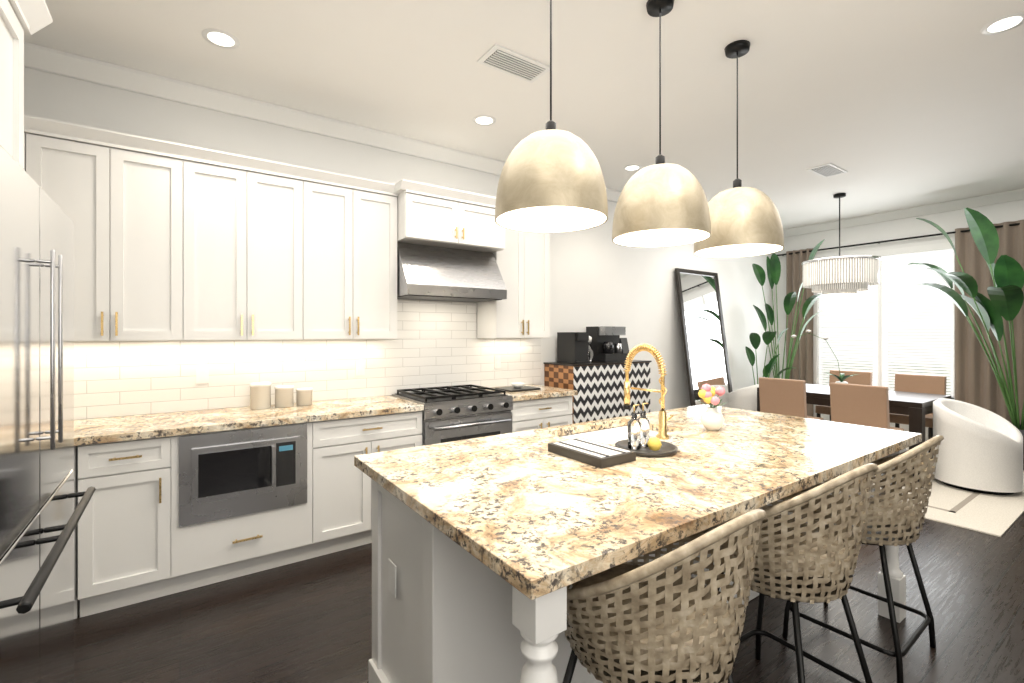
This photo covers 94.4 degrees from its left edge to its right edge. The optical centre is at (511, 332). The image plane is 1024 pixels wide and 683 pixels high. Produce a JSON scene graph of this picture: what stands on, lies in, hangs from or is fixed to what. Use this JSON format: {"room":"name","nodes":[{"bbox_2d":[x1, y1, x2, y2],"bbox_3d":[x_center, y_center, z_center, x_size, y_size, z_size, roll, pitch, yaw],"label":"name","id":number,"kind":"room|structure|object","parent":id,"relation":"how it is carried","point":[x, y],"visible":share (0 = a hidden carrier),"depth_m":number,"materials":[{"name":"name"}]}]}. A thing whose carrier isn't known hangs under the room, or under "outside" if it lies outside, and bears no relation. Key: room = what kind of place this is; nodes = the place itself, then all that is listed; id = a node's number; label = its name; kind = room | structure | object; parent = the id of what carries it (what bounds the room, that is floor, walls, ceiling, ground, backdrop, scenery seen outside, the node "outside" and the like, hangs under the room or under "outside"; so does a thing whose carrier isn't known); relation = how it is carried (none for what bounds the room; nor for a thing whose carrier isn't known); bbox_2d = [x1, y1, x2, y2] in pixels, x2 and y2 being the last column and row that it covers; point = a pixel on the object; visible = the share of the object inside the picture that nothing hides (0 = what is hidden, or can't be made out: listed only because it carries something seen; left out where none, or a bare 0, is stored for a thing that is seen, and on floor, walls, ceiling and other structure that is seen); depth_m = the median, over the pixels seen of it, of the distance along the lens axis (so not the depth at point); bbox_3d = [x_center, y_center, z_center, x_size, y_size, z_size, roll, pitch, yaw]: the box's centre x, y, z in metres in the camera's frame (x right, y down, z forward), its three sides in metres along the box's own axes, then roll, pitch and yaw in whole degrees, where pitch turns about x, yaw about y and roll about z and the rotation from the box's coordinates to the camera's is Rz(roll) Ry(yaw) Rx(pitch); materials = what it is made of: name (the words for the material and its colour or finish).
{"room":"dining room and kitchen","nodes":[
{"label":"dining room and kitchen","id":0,"kind":"room"},
{"bbox_2d":[0,0,52,168],"bbox_3d":[-1.553,0.192,0.872,0.853,2.454,1.090,0,0,-35],"label":"upper cabinet","id":1,"kind":"object","parent":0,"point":[19,19],"visible":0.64,"depth_m":1.43,"materials":[{"name":"white wood"}]},
{"bbox_2d":[24,67,774,419],"bbox_3d":[0.479,-0.080,4.938,9.050,3.000,0.100,0,0,-35],"label":"wall","id":2,"kind":"structure","parent":0,"point":[598,277],"depth_m":4.93,"materials":[{"name":"paint"}]},
{"bbox_2d":[24,114,43,189],"bbox_3d":[-2.747,-0.523,2.409,0.563,1.143,0.318,0,0,-35],"label":"upper cabinet","id":3,"kind":"object","parent":2,"relation":"attached to","point":[33,126],"depth_m":2.42,"materials":[{"name":"white wood"}]},
{"bbox_2d":[44,118,195,341],"bbox_3d":[-2.294,-0.523,2.727,0.772,1.143,0.318,0,0,-35],"label":"upper cabinet","id":4,"kind":"object","parent":2,"relation":"attached to","point":[173,241],"depth_m":2.64,"materials":[{"name":"white wood"}]},
{"bbox_2d":[196,147,315,340],"bbox_3d":[-1.755,-0.523,3.104,0.772,1.143,0.318,0,0,-35],"label":"upper cabinet","id":5,"kind":"object","parent":2,"relation":"attached to","point":[256,217],"depth_m":2.99,"materials":[{"name":"white wood"}]},
{"bbox_2d":[74,299,540,419],"bbox_3d":[-1.393,-0.088,3.559,4.100,1.183,0.009,0,0,-35],"label":"tile backsplash","id":6,"kind":"structure","parent":2,"relation":"attached to","point":[433,344],"depth_m":3.47,"materials":[{"name":"white tile"}]},
{"bbox_2d":[196,366,208,383],"bbox_3d":[-2.027,0.273,3.104,0.070,0.115,0.007,0,0,-35],"label":"wall outlet","id":7,"kind":"object","parent":6,"relation":"attached to","point":[202,374],"depth_m":3.10,"materials":[{"name":"white plastic"}]},
{"bbox_2d":[356,360,364,375],"bbox_3d":[-1.183,0.273,3.695,0.070,0.115,0.007,0,0,-35],"label":"wall outlet","id":8,"kind":"object","parent":6,"relation":"attached to","point":[360,365],"depth_m":3.69,"materials":[{"name":"white plastic"}]},
{"bbox_2d":[24,42,621,201],"bbox_3d":[0.540,-1.529,4.852,8.850,0.100,0.109,0,0,-35],"label":"crown molding","id":9,"kind":"structure","parent":2,"relation":"attached to","point":[59,62],"depth_m":3.17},
{"bbox_2d":[316,170,396,339],"bbox_3d":[-1.239,-0.523,3.465,0.715,1.143,0.318,0,0,-35],"label":"upper cabinet","id":10,"kind":"object","parent":2,"relation":"attached to","point":[356,244],"depth_m":3.36,"materials":[{"name":"white wood"}]},
{"bbox_2d":[397,242,506,302],"bbox_3d":[-0.537,-0.481,3.852,0.866,0.414,0.487,0,0,-35],"label":"range hood","id":11,"kind":"object","parent":2,"relation":"attached to","point":[430,273],"visible":0.77,"depth_m":3.69,"materials":[{"name":"silver metal"}]},
{"bbox_2d":[396,179,507,253],"bbox_3d":[-0.548,-0.893,3.869,0.870,0.403,0.468,0,0,-35],"label":"upper cabinet","id":12,"kind":"object","parent":2,"relation":"attached to","point":[426,214],"depth_m":3.63,"materials":[{"name":"white wood"}]},
{"bbox_2d":[477,229,549,338],"bbox_3d":[0.016,-0.523,4.344,0.590,1.143,0.318,0,0,-35],"label":"upper cabinet","id":13,"kind":"object","parent":2,"relation":"attached to","point":[524,268],"depth_m":4.22,"materials":[{"name":"white wood"}]},
{"bbox_2d":[24,0,1023,229],"bbox_3d":[2.435,-1.620,2.145,9.050,0.080,6.920,0,0,-35],"label":"ceiling","id":14,"kind":"structure","parent":0,"point":[890,105],"depth_m":2.92,"materials":[{"name":"paint"}]},
{"bbox_2d":[202,28,239,48],"bbox_3d":[-1.562,-1.577,2.544,0.174,0.005,0.174,0,0,28],"label":"recessed light","id":15,"kind":"object","parent":14,"relation":"in","point":[227,40],"depth_m":2.54,"materials":[{"name":"white"}]},
{"bbox_2d":[473,115,495,125],"bbox_3d":[-0.205,-1.577,3.519,0.174,0.005,0.174,0,0,-44],"label":"recessed light","id":16,"kind":"object","parent":14,"relation":"in","point":[482,120],"depth_m":3.51,"materials":[{"name":"white"}]},
{"bbox_2d":[477,44,549,82],"bbox_3d":[0.017,-1.571,2.783,0.400,0.017,0.200,0,0,-35],"label":"ceiling vent","id":17,"kind":"object","parent":14,"relation":"in","point":[509,62],"depth_m":2.76,"materials":[{"name":"grey metal"}]},
{"bbox_2d":[495,0,607,232],"bbox_3d":[0.156,-1.014,1.904,0.450,1.129,0.450,0,0,-35],"label":"pendant lamp","id":18,"kind":"object","parent":14,"relation":"hanging from","point":[551,179],"visible":1,"depth_m":1.75,"materials":[{"name":"metal"}]},
{"bbox_2d":[623,165,641,170],"bbox_3d":[1.150,-1.577,4.529,0.174,0.005,0.174,0,0,-44],"label":"recessed light","id":19,"kind":"object","parent":14,"relation":"in","point":[630,167],"depth_m":4.52,"materials":[{"name":"white"}]},
{"bbox_2d":[612,0,710,246],"bbox_3d":[0.708,-1.014,2.266,0.450,1.129,0.450,0,0,-35],"label":"pendant lamp","id":20,"kind":"object","parent":14,"relation":"hanging from","point":[661,203],"visible":1,"depth_m":2.12,"materials":[{"name":"metal"}]},
{"bbox_2d":[694,40,783,257],"bbox_3d":[1.244,-1.014,2.617,0.450,1.129,0.450,0,0,-35],"label":"pendant lamp","id":21,"kind":"object","parent":14,"relation":"hanging from","point":[746,222],"visible":0.94,"depth_m":2.47,"materials":[{"name":"metal"}]},
{"bbox_2d":[807,163,847,177],"bbox_3d":[3.058,-1.571,4.595,0.400,0.017,0.200,0,0,-35],"label":"ceiling vent","id":22,"kind":"object","parent":14,"relation":"in","point":[826,170],"depth_m":4.57,"materials":[{"name":"grey metal"}]},
{"bbox_2d":[802,193,880,295],"bbox_3d":[3.730,-1.010,5.395,0.740,1.139,0.740,0,0,-35],"label":"chandelier","id":23,"kind":"object","parent":14,"relation":"hanging from","point":[842,275],"visible":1,"depth_m":5.15,"materials":[{"name":"clear glass"}]},
{"bbox_2d":[981,12,1023,34],"bbox_3d":[2.516,-1.577,2.421,0.174,0.005,0.174,0,0,-44],"label":"recessed light","id":24,"kind":"object","parent":14,"relation":"in","point":[1006,23],"depth_m":2.42,"materials":[{"name":"white"}]},
{"bbox_2d":[74,512,1023,682],"bbox_3d":[2.435,1.450,2.145,9.050,0.060,6.920,0,0,-35],"label":"floor","id":25,"kind":"structure","parent":0,"point":[307,621],"depth_m":2.29,"materials":[{"name":"brown wood"}]},
{"bbox_2d":[0,145,95,682],"bbox_3d":[-1.432,0.520,0.957,0.811,1.760,0.906,0,0,-35],"label":"refrigerator","id":26,"kind":"object","parent":25,"relation":"on","point":[40,516],"visible":1,"depth_m":1.11,"materials":[{"name":"grey metal"}]},
{"bbox_2d":[71,444,94,618],"bbox_3d":[-2.571,0.983,2.361,0.797,0.872,0.618,0,0,-35],"label":"base cabinet","id":27,"kind":"object","parent":25,"relation":"on","point":[84,455],"depth_m":2.33,"materials":[{"name":"white wood"}]},
{"bbox_2d":[95,436,174,613],"bbox_3d":[-2.167,0.983,2.644,0.437,0.872,0.618,0,0,-35],"label":"base cabinet","id":28,"kind":"object","parent":25,"relation":"on","point":[134,542],"depth_m":2.44,"materials":[{"name":"white wood"}]},
{"bbox_2d":[74,384,576,445],"bbox_3d":[-1.248,0.524,3.264,4.000,0.040,0.638,0,0,-35],"label":"countertop","id":29,"kind":"structure","parent":28,"relation":"on","point":[112,429],"depth_m":2.86,"materials":[{"name":"stone"}]},
{"bbox_2d":[249,382,270,409],"bbox_3d":[-1.681,0.417,3.169,0.130,0.170,0.130,0,0,-35],"label":"canister","id":30,"kind":"object","parent":29,"relation":"on","point":[260,395],"visible":1,"depth_m":3.12,"materials":[{"name":"white ceramic"}]},
{"bbox_2d":[274,385,293,406],"bbox_3d":[-1.563,0.432,3.252,0.122,0.140,0.122,0,0,-35],"label":"canister","id":31,"kind":"object","parent":29,"relation":"on","point":[284,395],"visible":1,"depth_m":3.21,"materials":[{"name":"white ceramic"}]},
{"bbox_2d":[296,387,312,405],"bbox_3d":[-1.456,0.445,3.326,0.110,0.115,0.110,0,0,-35],"label":"canister","id":32,"kind":"object","parent":29,"relation":"on","point":[304,396],"visible":1,"depth_m":3.29,"materials":[{"name":"white ceramic"}]},
{"bbox_2d":[495,382,540,391],"bbox_3d":[0.051,0.474,4.217,0.320,0.055,0.250,0,0,-35],"label":"tray","id":33,"kind":"object","parent":29,"relation":"on","point":[516,387],"visible":1,"depth_m":4.17,"materials":[{"name":"black plastic"}]},
{"bbox_2d":[175,421,326,592],"bbox_3d":[-1.697,0.983,2.973,0.824,0.872,0.618,0,0,-35],"label":"base cabinet","id":34,"kind":"object","parent":25,"relation":"on","point":[206,553],"depth_m":2.77,"materials":[{"name":"white wood"}]},
{"bbox_2d":[179,424,306,526],"bbox_3d":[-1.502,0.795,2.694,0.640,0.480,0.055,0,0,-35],"label":"microwave","id":35,"kind":"object","parent":34,"relation":"in","point":[223,475],"visible":1,"depth_m":2.68,"materials":[{"name":"silver metal"}]},
{"bbox_2d":[327,411,421,553],"bbox_3d":[-1.108,0.983,3.386,0.730,0.872,0.618,0,0,-35],"label":"base cabinet","id":36,"kind":"object","parent":25,"relation":"on","point":[349,490],"depth_m":3.09,"materials":[{"name":"white wood"}]},
{"bbox_2d":[392,384,512,445],"bbox_3d":[-0.469,0.939,3.772,0.750,0.961,0.694,0,0,-35],"label":"range oven","id":37,"kind":"object","parent":25,"relation":"on","point":[455,413],"visible":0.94,"depth_m":3.55,"materials":[{"name":"silver metal"}]},
{"bbox_2d":[510,396,571,432],"bbox_3d":[0.084,0.983,4.221,0.660,0.872,0.618,0,0,-35],"label":"base cabinet","id":38,"kind":"object","parent":25,"relation":"on","point":[555,411],"depth_m":3.96,"materials":[{"name":"white wood"}]},
{"bbox_2d":[544,360,651,423],"bbox_3d":[0.901,0.857,4.902,1.120,1.124,0.437,0,0,-35],"label":"bar cabinet","id":39,"kind":"object","parent":25,"relation":"on","point":[598,386],"visible":0.29,"depth_m":4.65,"materials":[{"name":"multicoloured wood"}]},
{"bbox_2d":[557,331,592,363],"bbox_3d":[0.616,0.143,4.716,0.180,0.300,0.300,0,0,-35],"label":"coffee machine","id":40,"kind":"object","parent":39,"relation":"on","point":[572,347],"depth_m":4.65,"materials":[{"name":"black plastic"}]},
{"bbox_2d":[593,334,595,360],"bbox_3d":[0.783,0.158,4.845,0.097,0.270,0.097,0,0,40],"label":"coffee machine","id":41,"kind":"object","parent":39,"relation":"on","point":[594,335],"depth_m":4.91,"materials":[{"name":"black plastic"}]},
{"bbox_2d":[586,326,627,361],"bbox_3d":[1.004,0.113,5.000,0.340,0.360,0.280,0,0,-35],"label":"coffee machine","id":42,"kind":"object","parent":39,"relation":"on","point":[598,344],"depth_m":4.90,"materials":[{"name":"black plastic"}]},
{"bbox_2d":[620,338,628,352],"bbox_3d":[1.215,0.173,5.221,0.100,0.240,0.160,0,0,-35],"label":"knife block","id":43,"kind":"object","parent":39,"relation":"on","point":[624,343],"visible":0.43,"depth_m":5.18,"materials":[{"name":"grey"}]},
{"bbox_2d":[369,452,905,682],"bbox_3d":[0.686,0.980,2.153,2.348,0.879,1.123,0,0,-35],"label":"kitchen island","id":44,"kind":"object","parent":25,"relation":"on","point":[438,615],"depth_m":1.57,"materials":[{"name":"wood"}]},
{"bbox_2d":[354,429,765,603],"bbox_3d":[0.075,0.520,1.706,0.920,0.040,1.190,0,0,-35],"label":"island countertop","id":45,"kind":"structure","parent":44,"relation":"on","point":[544,522],"depth_m":1.41,"materials":[{"name":"beige stone"}]},
{"bbox_2d":[548,438,635,468],"bbox_3d":[0.318,0.481,1.926,0.190,0.036,0.310,0,0,-35],"label":"tray","id":46,"kind":"object","parent":45,"relation":"on","point":[594,453],"visible":1,"depth_m":1.86,"materials":[{"name":"grey"}]},
{"bbox_2d":[554,424,657,443],"bbox_3d":[0.520,0.629,2.430,0.664,0.203,0.409,0,0,-35],"label":"sink","id":47,"kind":"object","parent":45,"relation":"in","point":[608,433],"depth_m":2.53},
{"bbox_2d":[615,402,677,456],"bbox_3d":[0.572,0.403,2.024,0.260,0.192,0.260,0,0,-35],"label":"soap tray","id":48,"kind":"object","parent":45,"relation":"on","point":[639,441],"visible":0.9,"depth_m":2.01,"materials":[{"name":"grey"}]},
{"bbox_2d":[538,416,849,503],"bbox_3d":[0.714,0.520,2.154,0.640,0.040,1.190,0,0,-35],"label":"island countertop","id":49,"kind":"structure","parent":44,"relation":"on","point":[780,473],"depth_m":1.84,"materials":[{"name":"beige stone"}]},
{"bbox_2d":[623,343,673,438],"bbox_3d":[0.676,0.275,2.353,0.107,0.448,0.269,0,0,-35],"label":"faucet","id":50,"kind":"object","parent":49,"relation":"on","point":[663,420],"visible":1,"depth_m":2.28,"materials":[{"name":"gold metal"}]},
{"bbox_2d":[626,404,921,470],"bbox_3d":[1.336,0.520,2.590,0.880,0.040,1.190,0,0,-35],"label":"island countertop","id":51,"kind":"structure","parent":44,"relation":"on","point":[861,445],"depth_m":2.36,"materials":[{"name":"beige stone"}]},
{"bbox_2d":[697,384,727,430],"bbox_3d":[1.041,0.379,2.448,0.166,0.239,0.168,0,0,-35],"label":"flower vase","id":52,"kind":"object","parent":51,"relation":"on","point":[712,418],"visible":1,"depth_m":2.41,"materials":[{"name":"white ceramic"}]},
{"bbox_2d":[563,509,766,682],"bbox_3d":[0.381,0.921,1.339,0.597,0.997,0.598,0,0,-35],"label":"stool","id":53,"kind":"object","parent":25,"relation":"on","point":[659,619],"visible":0.79,"depth_m":1.11,"materials":[{"name":"wicker"}]},
{"bbox_2d":[675,268,731,407],"bbox_3d":[2.500,0.303,6.063,0.890,2.230,0.335,0,0,-35],"label":"floor mirror","id":54,"kind":"object","parent":25,"relation":"on","point":[703,332],"visible":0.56,"depth_m":6.08,"materials":[{"name":"black wood"}]},
{"bbox_2d":[745,239,824,384],"bbox_3d":[3.750,0.082,6.452,1.033,2.654,0.991,0,0,-35],"label":"potted plant","id":55,"kind":"object","parent":25,"relation":"on","point":[773,264],"visible":0.71,"depth_m":6.55,"materials":[{"name":"green plant"}]},
{"bbox_2d":[706,463,878,682],"bbox_3d":[0.987,0.921,1.763,0.597,0.997,0.598,0,0,-35],"label":"stool","id":56,"kind":"object","parent":25,"relation":"on","point":[813,560],"visible":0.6,"depth_m":1.54,"materials":[{"name":"wicker"}]},
{"bbox_2d":[782,435,943,682],"bbox_3d":[1.585,0.921,2.182,0.597,0.997,0.598,0,0,-35],"label":"stool","id":57,"kind":"object","parent":25,"relation":"on","point":[895,517],"visible":0.48,"depth_m":1.95,"materials":[{"name":"wicker"}]},
{"bbox_2d":[821,447,1023,536],"bbox_3d":[3.711,1.414,5.266,2.780,0.010,2.870,0,0,-35],"label":"rug","id":58,"kind":"object","parent":25,"relation":"on","point":[995,515],"visible":0.21,"depth_m":3.81,"materials":[{"name":"beige carpet"}]},
{"bbox_2d":[729,384,758,410],"bbox_3d":[3.127,1.022,6.292,0.594,0.774,0.592,0,0,-35],"label":"barrel chair","id":59,"kind":"object","parent":58,"relation":"on","point":[744,398],"visible":0.35,"depth_m":6.04,"materials":[{"name":"white fabric"}]},
{"bbox_2d":[759,377,822,419],"bbox_3d":[3.051,0.949,5.189,0.489,0.918,0.460,0,0,-35],"label":"dining chair","id":60,"kind":"object","parent":58,"relation":"on","point":[782,396],"visible":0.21,"depth_m":5.04,"materials":[{"name":"brown leather"}]},
{"bbox_2d":[815,370,871,420],"bbox_3d":[4.189,0.949,5.985,0.489,0.918,0.460,0,0,-35],"label":"dining chair","id":61,"kind":"object","parent":58,"relation":"on","point":[862,378],"visible":0.17,"depth_m":6.01,"materials":[{"name":"brown leather"}]},
{"bbox_2d":[757,384,950,481],"bbox_3d":[3.805,1.034,5.375,0.960,0.748,1.560,0,0,-35],"label":"dining table","id":62,"kind":"object","parent":58,"relation":"on","point":[916,407],"visible":0.25,"depth_m":4.67,"materials":[{"name":"brown wood"}]},
{"bbox_2d":[791,330,857,383],"bbox_3d":[3.583,0.309,5.398,0.542,0.699,0.547,0,0,-35],"label":"potted plant","id":63,"kind":"object","parent":62,"relation":"on","point":[841,377],"visible":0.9,"depth_m":5.37,"materials":[{"name":"white"}]},
{"bbox_2d":[830,383,903,479],"bbox_3d":[3.453,0.949,4.615,0.489,0.918,0.460,0,0,-35],"label":"dining chair","id":64,"kind":"object","parent":58,"relation":"on","point":[862,405],"visible":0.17,"depth_m":4.46,"materials":[{"name":"brown leather"}]},
{"bbox_2d":[889,374,946,458],"bbox_3d":[4.591,0.949,5.412,0.489,0.918,0.460,0,0,-35],"label":"dining chair","id":65,"kind":"object","parent":58,"relation":"on","point":[929,384],"visible":0.35,"depth_m":5.42,"materials":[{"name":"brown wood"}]},
{"bbox_2d":[908,208,1023,470],"bbox_3d":[4.910,0.031,4.969,1.265,2.754,1.546,0,0,-35],"label":"potted plant","id":66,"kind":"object","parent":58,"relation":"on","point":[1006,297],"visible":0.85,"depth_m":4.94,"materials":[{"name":"green plant"}]},
{"bbox_2d":[933,398,1022,494],"bbox_3d":[4.271,1.022,4.362,0.594,0.774,0.591,0,0,-35],"label":"barrel chair","id":67,"kind":"object","parent":58,"relation":"on","point":[980,449],"visible":0.98,"depth_m":4.19,"materials":[{"name":"white fabric"}]},
{"bbox_2d":[775,199,1023,435],"bbox_3d":[6.101,-0.080,4.711,0.100,3.000,6.720,0,0,-35],"label":"wall","id":68,"kind":"structure","parent":0,"point":[952,221],"depth_m":6.31,"materials":[{"name":"paint"}]},
{"bbox_2d":[813,242,954,399],"bbox_3d":[4.927,-0.115,6.343,0.112,1.970,1.680,0,0,-35],"label":"window","id":69,"kind":"structure","parent":68,"relation":"in","point":[889,252],"depth_m":6.34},
{"bbox_2d":[819,249,953,397],"bbox_3d":[4.919,-0.118,6.338,0.025,1.801,1.476,0,0,-35],"label":"window blinds","id":70,"kind":"object","parent":69,"relation":"attached to","point":[937,315],"visible":0.79,"depth_m":6.18,"materials":[{"name":"white plastic"}]},
{"bbox_2d":[777,220,1023,424],"bbox_3d":[2.067,0.092,3.691,7.676,2.664,3.729,0,0,-35],"label":"curtains","id":71,"kind":"object","parent":68,"relation":"attached to","point":[976,383],"visible":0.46,"depth_m":5.51,"materials":[{"name":"brown fabric"}]},
{"bbox_2d":[783,189,1023,236],"bbox_3d":[6.052,-1.529,4.605,0.100,0.100,6.600,0,0,-35],"label":"crown molding","id":72,"kind":"structure","parent":68,"relation":"attached to","point":[1014,195],"depth_m":5.97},
{"label":"outside","id":73,"kind":"structure","parent":0,"visible":0},
{"bbox_2d":[823,255,950,394],"bbox_3d":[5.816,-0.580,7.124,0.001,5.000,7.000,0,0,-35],"label":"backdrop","id":74,"kind":"structure","parent":73,"point":[893,329],"depth_m":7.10,"materials":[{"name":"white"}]}
]}

